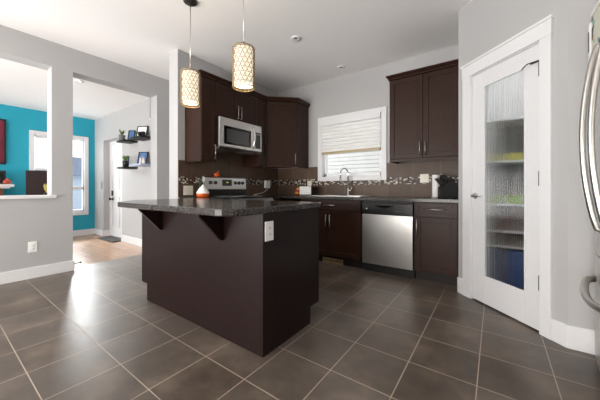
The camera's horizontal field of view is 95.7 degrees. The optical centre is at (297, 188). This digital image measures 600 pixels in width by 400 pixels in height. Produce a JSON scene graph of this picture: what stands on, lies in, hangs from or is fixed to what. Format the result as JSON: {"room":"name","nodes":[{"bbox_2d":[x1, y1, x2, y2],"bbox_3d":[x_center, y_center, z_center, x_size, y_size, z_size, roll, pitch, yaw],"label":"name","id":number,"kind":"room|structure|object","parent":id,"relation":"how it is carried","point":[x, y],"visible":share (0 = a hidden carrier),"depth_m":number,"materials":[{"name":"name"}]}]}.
{"room":"kitchen","nodes":[
{"label":"kitchen","id":0,"kind":"room"},
{"bbox_2d":[0,104,94,230],"bbox_3d":[-6.083,-0.255,4.081,0.140,2.550,5.450,0,0,36],"label":"wall","id":1,"kind":"structure","parent":0,"point":[19,121],"depth_m":5.18,"materials":[{"name":"paint"}]},
{"bbox_2d":[0,119,5,164],"bbox_3d":[-5.693,-0.845,4.459,0.044,0.820,1.240,0,0,36],"label":"wall picture","id":2,"kind":"object","parent":1,"relation":"attached to","point":[2,121],"visible":1,"depth_m":4.92,"materials":[{"name":"red fabric"}]},
{"bbox_2d":[29,130,88,215],"bbox_3d":[-4.917,-0.275,5.625,0.112,1.700,0.940,0,0,36],"label":"window","id":3,"kind":"structure","parent":1,"relation":"in","point":[85,140],"depth_m":5.91,"materials":[{"name":"white paint"}]},
{"bbox_2d":[35,135,46,169],"bbox_3d":[-5.005,-0.718,5.454,0.040,0.705,0.380,0,0,36],"label":"window blind","id":4,"kind":"object","parent":3,"relation":"attached to","point":[41,140],"visible":0.36,"depth_m":5.36,"materials":[{"name":"white paint"}]},
{"bbox_2d":[73,229,93,235],"bbox_3d":[-6.079,0.958,3.954,0.016,0.125,5.250,0,0,36],"label":"baseboard","id":5,"kind":"structure","parent":1,"relation":"attached to","point":[85,231],"depth_m":5.90,"materials":[{"name":"white paint"}]},
{"bbox_2d":[0,58,149,119],"bbox_3d":[-4.964,-1.580,3.206,2.900,0.100,5.550,0,0,36],"label":"ceiling","id":6,"kind":"structure","parent":0,"point":[21,85],"depth_m":4.42,"materials":[{"name":"white paint"}]},
{"bbox_2d":[0,25,168,272],"bbox_3d":[-3.254,-0.360,2.921,0.200,2.760,6.900,0,0,36],"label":"wall","id":7,"kind":"structure","parent":0,"point":[48,222],"depth_m":3.28,"materials":[{"name":"grey paint"}]},
{"bbox_2d":[0,195,56,198],"bbox_3d":[-3.831,0.098,2.123,0.255,0.035,2.930,0,0,36],"label":"trim","id":8,"kind":"structure","parent":7,"relation":"attached to","point":[4,196],"depth_m":3.06,"materials":[{"name":"white paint"}]},
{"bbox_2d":[28,241,36,252],"bbox_3d":[-3.007,0.665,3.083,0.010,0.120,0.075,0,0,36],"label":"wall outlet","id":9,"kind":"object","parent":7,"relation":"attached to","point":[32,246],"visible":1,"depth_m":3.08,"materials":[{"name":"white plastic"}]},
{"bbox_2d":[0,260,74,284],"bbox_3d":[-3.277,0.958,2.876,0.216,0.125,6.800,0,0,36],"label":"baseboard","id":10,"kind":"structure","parent":7,"relation":"attached to","point":[45,270],"depth_m":3.09,"materials":[{"name":"white paint"}]},
{"bbox_2d":[95,98,150,238],"bbox_3d":[-3.365,-0.255,5.320,2.800,2.550,0.150,0,0,36],"label":"wall","id":11,"kind":"structure","parent":0,"point":[136,183],"depth_m":5.16,"materials":[{"name":"grey paint"}]},
{"bbox_2d":[109,140,121,237],"bbox_3d":[-3.711,0.003,5.593,0.890,2.005,0.114,0,0,36],"label":"door","id":12,"kind":"structure","parent":11,"relation":"in","point":[115,148],"depth_m":5.69,"materials":[{"name":"white paint"}]},
{"bbox_2d":[112,144,121,155],"bbox_3d":[-3.703,-0.800,5.604,0.620,0.200,0.008,0,0,36],"label":"glass light","id":13,"kind":"object","parent":12,"relation":"attached to","point":[116,148],"depth_m":5.64,"materials":[{"name":"white glass"}]},
{"bbox_2d":[94,228,141,246],"bbox_3d":[-3.382,0.958,5.297,2.800,0.125,0.126,0,0,36],"label":"baseboard","id":14,"kind":"structure","parent":11,"relation":"attached to","point":[135,241],"depth_m":5.12,"materials":[{"name":"white paint"}]},
{"bbox_2d":[117,166,137,168],"bbox_3d":[-3.044,-0.365,4.852,0.290,0.030,0.230,0,0,36],"label":"floating shelf","id":15,"kind":"object","parent":11,"relation":"attached to","point":[122,167],"visible":1,"depth_m":4.78,"materials":[{"name":"black wood"}]},
{"bbox_2d":[122,155,128,166],"bbox_3d":[-3.038,-0.492,4.784,0.130,0.221,0.122,0,0,36],"label":"potted plant","id":16,"kind":"object","parent":15,"relation":"on","point":[125,162],"visible":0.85,"depth_m":4.75,"materials":[{"name":"green plant"}]},
{"bbox_2d":[117,139,137,143],"bbox_3d":[-3.044,-0.835,4.852,0.290,0.030,0.230,0,0,36],"label":"floating shelf","id":17,"kind":"object","parent":11,"relation":"attached to","point":[126,141],"visible":0.99,"depth_m":4.80,"materials":[{"name":"black wood"}]},
{"bbox_2d":[118,129,125,139],"bbox_3d":[-3.140,-0.960,4.851,0.115,0.218,0.110,0,0,-6],"label":"potted plant","id":18,"kind":"object","parent":17,"relation":"on","point":[121,136],"visible":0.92,"depth_m":4.82,"materials":[{"name":"green plant"}]},
{"bbox_2d":[127,130,135,139],"bbox_3d":[-2.961,-0.944,4.841,0.120,0.189,0.053,0,0,1],"label":"picture frame","id":19,"kind":"object","parent":17,"relation":"on","point":[131,133],"visible":0.76,"depth_m":4.84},
{"bbox_2d":[128,131,133,139],"bbox_3d":[-2.961,-0.944,4.843,0.096,0.164,0.040,0,0,1],"label":"picture","id":20,"kind":"object","parent":19,"relation":"attached to","point":[130,133],"depth_m":4.84},
{"bbox_2d":[129,135,150,140],"bbox_3d":[-2.591,-0.835,4.522,0.390,0.030,0.230,0,0,36],"label":"floating shelf","id":21,"kind":"object","parent":11,"relation":"attached to","point":[139,137],"visible":0.8,"depth_m":4.46,"materials":[{"name":"black wood"}]},
{"bbox_2d":[136,126,147,135],"bbox_3d":[-2.631,-0.954,4.593,0.200,0.208,0.058,0,0,11],"label":"picture frame","id":22,"kind":"object","parent":21,"relation":"on","point":[139,128],"visible":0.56,"depth_m":4.60,"materials":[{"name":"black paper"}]},
{"bbox_2d":[138,131,145,135],"bbox_3d":[-2.545,-0.888,4.424,0.100,0.075,0.095,0,0,36],"label":"ornament","id":23,"kind":"object","parent":21,"relation":"on","point":[141,132],"visible":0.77,"depth_m":4.39,"materials":[{"name":"black glass"}]},
{"bbox_2d":[129,163,150,166],"bbox_3d":[-2.591,-0.385,4.522,0.390,0.030,0.230,0,0,36],"label":"shelf","id":24,"kind":"object","parent":11,"relation":"attached to","point":[138,164],"visible":0.8,"depth_m":4.42,"materials":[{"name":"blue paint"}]},
{"bbox_2d":[137,152,148,163],"bbox_3d":[-2.615,-0.509,4.583,0.180,0.218,0.060,0,0,11],"label":"picture frame","id":25,"kind":"object","parent":24,"relation":"on","point":[140,154],"visible":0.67,"depth_m":4.59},
{"bbox_2d":[138,153,146,162],"bbox_3d":[-2.614,-0.508,4.585,0.156,0.193,0.047,0,0,11],"label":"picture","id":26,"kind":"object","parent":25,"relation":"attached to","point":[140,155],"depth_m":4.59},
{"bbox_2d":[169,49,277,198],"bbox_3d":[-0.965,-0.360,4.286,0.200,2.760,2.080,0,0,36],"label":"wall","id":27,"kind":"structure","parent":0,"point":[178,59],"depth_m":3.46,"materials":[{"name":"grey paint"}]},
{"bbox_2d":[183,186,192,194],"bbox_3d":[-1.402,0.025,3.485,0.010,0.120,0.135,0,0,36],"label":"wall outlet","id":28,"kind":"object","parent":27,"relation":"attached to","point":[187,190],"visible":1,"depth_m":3.48,"materials":[{"name":"beige plastic"}]},
{"bbox_2d":[185,69,217,163],"bbox_3d":[-1.231,-0.870,3.419,0.382,1.080,0.245,0,0,36],"label":"upper cabinet","id":29,"kind":"object","parent":27,"relation":"attached to","point":[200,123],"visible":0.95,"depth_m":3.35,"materials":[{"name":"brown wood"}]},
{"bbox_2d":[178,153,277,196],"bbox_3d":[-0.922,-0.215,4.166,0.010,0.650,1.925,0,0,36],"label":"backsplash","id":30,"kind":"structure","parent":27,"relation":"attached to","point":[229,165],"depth_m":4.03,"materials":[{"name":"brown tile"}]},
{"bbox_2d":[178,176,277,184],"bbox_3d":[-0.921,-0.105,4.165,0.012,0.094,1.925,0,0,36],"label":"trim","id":31,"kind":"structure","parent":27,"relation":"attached to","point":[181,179],"depth_m":3.62,"materials":[{"name":"tile"}]},
{"bbox_2d":[216,76,259,125],"bbox_3d":[-0.934,-1.160,3.828,0.382,0.500,0.762,0,0,36],"label":"upper cabinet","id":32,"kind":"object","parent":27,"relation":"attached to","point":[233,104],"visible":0.68,"depth_m":3.69,"materials":[{"name":"brown wood"}]},
{"bbox_2d":[216,116,260,155],"bbox_3d":[-0.893,-0.705,3.797,0.460,0.400,0.754,0,0,36],"label":"microwave","id":33,"kind":"object","parent":32,"relation":"attached to","point":[233,137],"visible":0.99,"depth_m":3.66,"materials":[{"name":"silver metal"}]},
{"bbox_2d":[243,93,267,167],"bbox_3d":[-0.651,-0.870,4.218,0.382,1.080,0.200,0,0,36],"label":"upper cabinet","id":34,"kind":"object","parent":27,"relation":"attached to","point":[260,160],"visible":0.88,"depth_m":4.14,"materials":[{"name":"brown wood"}]},
{"bbox_2d":[254,180,269,194],"bbox_3d":[-0.604,-0.014,4.542,0.046,0.242,0.423,0,0,33],"label":"power adapter","id":35,"kind":"object","parent":27,"relation":"attached to","point":[266,183],"visible":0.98,"depth_m":4.62,"materials":[{"name":"white plastic"}]},
{"bbox_2d":[0,0,470,92],"bbox_3d":[-0.984,-1.790,1.240,5.850,0.100,7.050,0,0,36],"label":"ceiling","id":36,"kind":"structure","parent":0,"point":[357,35],"depth_m":2.99,"materials":[{"name":"white paint"}]},
{"bbox_2d":[180,0,199,107],"bbox_3d":[-0.997,-1.255,2.524,0.172,0.970,0.172,0,0,30],"label":"pendant lamp","id":37,"kind":"object","parent":36,"relation":"hanging from","point":[189,79],"visible":1,"depth_m":2.47,"materials":[{"name":"metal"}]},
{"bbox_2d":[232,0,254,91],"bbox_3d":[-0.418,-1.258,2.104,0.172,0.965,0.172,0,0,30],"label":"pendant lamp","id":38,"kind":"object","parent":36,"relation":"hanging from","point":[243,56],"visible":1,"depth_m":2.04,"materials":[{"name":"metal"}]},
{"bbox_2d":[291,35,300,40],"bbox_3d":[-0.018,-1.734,3.142,0.112,0.012,0.112,0,0,36],"label":"recessed light","id":39,"kind":"object","parent":36,"relation":"in","point":[295,37],"visible":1,"depth_m":3.13,"materials":[{"name":"white paint"}]},
{"bbox_2d":[0,234,599,399],"bbox_3d":[-2.142,1.045,2.113,8.750,0.050,6.900,0,0,36],"label":"floor","id":40,"kind":"structure","parent":0,"point":[89,331],"depth_m":1.72,"materials":[{"name":"tile"}]},
{"bbox_2d":[0,184,13,195],"bbox_3d":[-5.572,0.472,4.306,0.418,1.095,1.455,0,0,36],"label":"fireplace","id":41,"kind":"object","parent":40,"relation":"on","point":[2,186],"visible":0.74,"depth_m":4.72,"materials":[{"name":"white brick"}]},
{"bbox_2d":[0,184,13,186],"bbox_3d":[-5.572,-0.050,4.306,0.418,0.050,1.455,0,0,36],"label":"mantel shelf","id":42,"kind":"object","parent":41,"relation":"attached to","point":[1,185],"depth_m":4.70,"materials":[{"name":"white paint"}]},
{"bbox_2d":[3,178,11,183],"bbox_3d":[-5.092,-0.126,4.764,0.110,0.100,0.110,0,0,36],"label":"bowl","id":43,"kind":"object","parent":41,"relation":"on","point":[6,181],"visible":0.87,"depth_m":4.74,"materials":[{"name":"ceramic"}]},
{"bbox_2d":[98,236,120,242],"bbox_3d":[-3.712,1.012,5.439,0.760,0.016,0.275,0,0,36],"label":"door mat","id":44,"kind":"object","parent":40,"relation":"on","point":[112,239],"visible":0.81,"depth_m":5.43,"materials":[{"name":"grey fabric"}]},
{"bbox_2d":[138,208,318,357],"bbox_3d":[-0.711,0.586,2.299,1.593,0.868,0.864,0,0,36],"label":"base cabinet","id":45,"kind":"object","parent":40,"relation":"on","point":[220,275],"visible":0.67,"depth_m":1.89,"materials":[{"name":"brown wood"}]},
{"bbox_2d":[117,198,320,216],"bbox_3d":[-0.743,0.130,2.261,1.660,0.040,0.956,0,0,36],"label":"countertop","id":46,"kind":"structure","parent":45,"relation":"on","point":[198,206],"depth_m":1.85,"materials":[{"name":"stone"}]},
{"bbox_2d":[265,221,272,241],"bbox_3d":[-0.174,0.263,1.675,0.010,0.120,0.075,0,0,36],"label":"wall outlet","id":47,"kind":"object","parent":45,"relation":"attached to","point":[268,225],"visible":1,"depth_m":1.67,"materials":[{"name":"white plastic"}]},
{"bbox_2d":[202,176,273,200],"bbox_3d":[-0.779,0.412,3.715,0.691,1.155,0.762,0,0,36],"label":"stove","id":48,"kind":"object","parent":40,"relation":"on","point":[229,187],"visible":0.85,"depth_m":3.81,"materials":[{"name":"silver metal"}]},
{"bbox_2d":[209,195,273,198],"bbox_3d":[-0.792,0.115,3.724,0.580,0.016,0.762,0,0,36],"label":"cooktop","id":49,"kind":"object","parent":48,"relation":"in","point":[228,196],"depth_m":3.59,"materials":[{"name":"black glass"}]},
{"bbox_2d":[273,198,300,200],"bbox_3d":[-0.356,0.586,4.413,0.605,0.868,0.860,0,0,36],"label":"base cabinet","id":50,"kind":"object","parent":40,"relation":"on","point":[282,199],"visible":0.15,"depth_m":4.19,"materials":[{"name":"brown wood"}]},
{"bbox_2d":[254,194,458,202],"bbox_3d":[0.568,0.130,3.740,2.895,0.040,0.856,0,0,36],"label":"countertop","id":51,"kind":"structure","parent":50,"relation":"on","point":[278,196],"depth_m":3.28,"materials":[{"name":"stone"}]},
{"bbox_2d":[295,187,300,194],"bbox_3d":[0.009,0.045,4.469,0.114,0.128,0.114,0,0,36],"label":"ceramic jar","id":52,"kind":"object","parent":51,"relation":"on","point":[297,192],"visible":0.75,"depth_m":4.43,"materials":[{"name":"orange ceramic"}]},
{"bbox_2d":[300,186,316,194],"bbox_3d":[0.176,0.035,4.371,0.225,0.148,0.182,0,0,36],"label":"toaster","id":53,"kind":"object","parent":51,"relation":"on","point":[304,190],"visible":0.93,"depth_m":4.29,"materials":[{"name":"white plastic"}]},
{"bbox_2d":[311,195,365,196],"bbox_3d":[0.613,0.212,3.889,0.776,0.216,0.448,0,0,36],"label":"sink","id":54,"kind":"object","parent":51,"relation":"in","point":[311,195],"visible":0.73,"depth_m":3.98,"materials":[{"name":"silver metal"}]},
{"bbox_2d":[340,168,351,194],"bbox_3d":[0.715,-0.102,4.029,0.184,0.412,0.078,0,0,9],"label":"faucet","id":55,"kind":"object","parent":51,"relation":"on","point":[348,189],"visible":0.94,"depth_m":4.02,"materials":[{"name":"silver metal"}]},
{"bbox_2d":[432,173,439,197],"bbox_3d":[1.663,-0.041,3.266,0.110,0.300,0.110,0,0,36],"label":"paper towel roll","id":56,"kind":"object","parent":51,"relation":"on","point":[435,185],"visible":0.83,"depth_m":3.23,"materials":[{"name":"white paper"}]},
{"bbox_2d":[434,174,458,197],"bbox_3d":[1.717,-0.031,3.126,0.233,0.280,0.172,0,0,14],"label":"knife block","id":57,"kind":"object","parent":51,"relation":"on","point":[449,189],"visible":0.99,"depth_m":3.05,"materials":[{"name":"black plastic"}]},
{"bbox_2d":[301,199,363,268],"bbox_3d":[0.579,0.586,3.872,0.915,0.868,0.632,0,0,36],"label":"base cabinet","id":58,"kind":"object","parent":40,"relation":"on","point":[340,221],"visible":0.64,"depth_m":3.55,"materials":[{"name":"brown wood"}]},
{"bbox_2d":[323,257,342,264],"bbox_3d":[0.478,0.984,3.694,0.310,0.065,0.014,0,0,36],"label":"floor register","id":59,"kind":"object","parent":58,"relation":"attached to","point":[325,259],"visible":1,"depth_m":3.68,"materials":[{"name":"beige metal"}]},
{"bbox_2d":[362,201,415,278],"bbox_3d":[1.205,0.587,3.420,0.600,0.866,0.600,0,0,36],"label":"dishwasher","id":60,"kind":"object","parent":40,"relation":"on","point":[387,226],"visible":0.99,"depth_m":3.18,"materials":[{"name":"silver metal"}]},
{"bbox_2d":[414,202,458,285],"bbox_3d":[1.625,0.586,3.111,0.428,0.868,0.632,0,0,36],"label":"base cabinet","id":61,"kind":"object","parent":40,"relation":"on","point":[436,225],"visible":0.97,"depth_m":2.89,"materials":[{"name":"brown wood"}]},
{"bbox_2d":[579,42,599,370],"bbox_3d":[1.770,0.140,1.099,0.869,1.760,0.910,0,0,36],"label":"refrigerator","id":62,"kind":"object","parent":40,"relation":"on","point":[592,77],"visible":1,"depth_m":1.38,"materials":[{"name":"silver metal"}]},
{"bbox_2d":[588,23,591,61],"bbox_3d":[1.831,-0.862,1.575,0.202,0.250,0.030,0,0,36],"label":"cookbook","id":63,"kind":"object","parent":62,"relation":"on","point":[590,24],"visible":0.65,"depth_m":1.62,"materials":[{"name":"white paper"}]},
{"bbox_2d":[590,0,599,49],"bbox_3d":[1.738,-0.887,1.401,0.248,0.300,0.348,0,0,36],"label":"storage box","id":64,"kind":"object","parent":62,"relation":"on","point":[595,14],"visible":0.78,"depth_m":1.53,"materials":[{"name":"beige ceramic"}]},
{"bbox_3d":[-1.126,0.586,3.325,0.639,0.868,0.255,0,0,36],"label":"base cabinet","id":65,"kind":"object","parent":40,"relation":"on","visible":0},
{"bbox_2d":[180,197,230,198],"bbox_3d":[-1.138,0.130,3.321,0.627,0.040,0.285,0,0,36],"label":"countertop","id":66,"kind":"structure","parent":65,"relation":"on","point":[180,197],"depth_m":3.28,"materials":[{"name":"stone"}]},
{"bbox_2d":[198,176,203,188],"bbox_3d":[-1.261,-0.024,3.537,0.070,0.266,0.070,0,0,36],"label":"oil bottle","id":67,"kind":"object","parent":66,"relation":"on","point":[200,183],"visible":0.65,"depth_m":3.51,"materials":[{"name":"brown glass"}]},
{"bbox_2d":[196,185,209,196],"bbox_3d":[-1.174,0.029,3.369,0.158,0.160,0.158,0,0,36],"label":"diffuser","id":68,"kind":"object","parent":66,"relation":"on","point":[202,191],"visible":0.87,"depth_m":3.32,"materials":[{"name":"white ceramic"}]},
{"bbox_3d":[-4.639,0.711,4.843,0.640,0.618,0.560,0,0,36],"label":"side table","id":69,"kind":"object","parent":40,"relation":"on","visible":0},
{"bbox_2d":[26,170,46,194],"bbox_3d":[-4.617,0.040,4.888,0.400,0.720,0.200,0,0,-26],"label":"television","id":70,"kind":"object","parent":69,"relation":"on","point":[35,179],"visible":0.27,"depth_m":4.83,"materials":[{"name":"black plastic"}]},
{"bbox_2d":[43,183,46,194],"bbox_3d":[-4.380,0.157,4.750,0.102,0.489,0.140,0,0,-42],"label":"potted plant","id":71,"kind":"object","parent":69,"relation":"on","point":[45,186],"visible":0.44,"depth_m":4.71,"materials":[{"name":"yellow plant"}]},
{"bbox_2d":[278,44,458,196],"bbox_3d":[1.486,-0.360,3.704,4.750,2.760,0.140,0,0,36],"label":"wall","id":72,"kind":"structure","parent":0,"point":[369,88],"depth_m":4.08,"materials":[{"name":"grey paint"}]},
{"bbox_2d":[266,96,309,168],"bbox_3d":[-0.265,-0.870,4.455,0.740,1.080,0.696,0,0,35],"label":"upper cabinet","id":73,"kind":"object","parent":72,"relation":"attached to","point":[287,117],"visible":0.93,"depth_m":4.26,"materials":[{"name":"brown wood"}]},
{"bbox_2d":[318,106,386,180],"bbox_3d":[0.817,-0.631,4.152,1.120,1.028,0.122,0,0,36],"label":"window","id":74,"kind":"structure","parent":72,"relation":"in","point":[323,175],"depth_m":4.04,"materials":[{"name":"white paint"}]},
{"bbox_2d":[321,112,380,154],"bbox_3d":[0.790,-0.808,4.114,0.964,0.533,0.075,0,0,36],"label":"window blind","id":75,"kind":"object","parent":74,"relation":"attached to","point":[359,133],"visible":0.95,"depth_m":4.07,"materials":[{"name":"white paint"}]},
{"bbox_2d":[278,159,458,197],"bbox_3d":[0.819,-0.122,4.096,2.910,0.465,0.010,0,0,36],"label":"backsplash","id":76,"kind":"structure","parent":72,"relation":"attached to","point":[450,167],"depth_m":3.74,"materials":[{"name":"brown tile"}]},
{"bbox_2d":[278,176,458,184],"bbox_3d":[0.819,-0.105,4.095,2.910,0.094,0.012,0,0,36],"label":"trim","id":77,"kind":"structure","parent":72,"relation":"attached to","point":[390,180],"depth_m":3.90,"materials":[{"name":"tile"}]},
{"bbox_2d":[386,59,458,163],"bbox_3d":[1.550,-0.870,3.331,0.817,1.080,0.382,0,0,36],"label":"upper cabinet","id":78,"kind":"object","parent":72,"relation":"attached to","point":[424,101],"visible":0.87,"depth_m":3.17,"materials":[{"name":"brown wood"}]},
{"bbox_2d":[420,174,428,182],"bbox_3d":[1.629,-0.130,3.492,0.105,0.110,0.010,0,0,36],"label":"light switch","id":79,"kind":"object","parent":72,"relation":"attached to","point":[424,178],"visible":1,"depth_m":3.49,"materials":[{"name":"beige plastic"}]},
{"bbox_2d":[459,0,567,323],"bbox_3d":[1.713,-0.360,2.216,0.110,2.760,0.945,0,0,-9],"label":"wall","id":80,"kind":"structure","parent":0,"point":[484,25],"depth_m":1.82,"materials":[{"name":"grey paint"}]},
{"bbox_2d":[460,14,554,339],"bbox_3d":[1.685,-0.072,2.221,0.164,2.185,0.814,0,0,-9],"label":"door","id":81,"kind":"structure","parent":80,"relation":"attached to","point":[507,104],"depth_m":2.14,"materials":[{"name":"white paint"}]},
{"bbox_2d":[457,277,567,347],"bbox_3d":[1.651,0.945,2.203,0.016,0.150,0.952,0,0,-9],"label":"baseboard","id":82,"kind":"structure","parent":80,"relation":"attached to","point":[559,330],"depth_m":1.79,"materials":[{"name":"white paint"}]},
{"bbox_2d":[568,0,597,329],"bbox_3d":[2.137,-0.360,1.514,0.922,2.760,0.108,0,0,36],"label":"wall","id":83,"kind":"structure","parent":0,"point":[581,234],"depth_m":1.71,"materials":[{"name":"grey paint"}]},
{"bbox_2d":[568,324,594,354],"bbox_3d":[1.816,0.945,1.671,0.226,0.150,0.016,0,0,36],"label":"baseboard","id":84,"kind":"structure","parent":83,"relation":"attached to","point":[581,339],"depth_m":1.69,"materials":[{"name":"white paint"}]},
{"label":"outside","id":85,"kind":"structure","parent":0,"visible":0},
{"bbox_3d":[-10.300,1.680,19.847,80.000,0.120,60.000,0,0,36],"label":"ground","id":86,"kind":"structure","parent":85,"visible":0},
{"bbox_2d":[35,157,81,209],"bbox_3d":[-17.211,-0.380,20.543,7.000,4.000,9.000,0,0,36],"label":"house","id":87,"kind":"structure","parent":86,"relation":"on","point":[77,161],"depth_m":18.54,"materials":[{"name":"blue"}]},
{"bbox_2d":[328,150,379,173],"bbox_3d":[4.316,-1.480,8.916,10.100,6.200,6.100,0,0,36],"label":"house","id":88,"kind":"structure","parent":86,"relation":"on","point":[366,161],"depth_m":7.72,"materials":[{"name":"white"}]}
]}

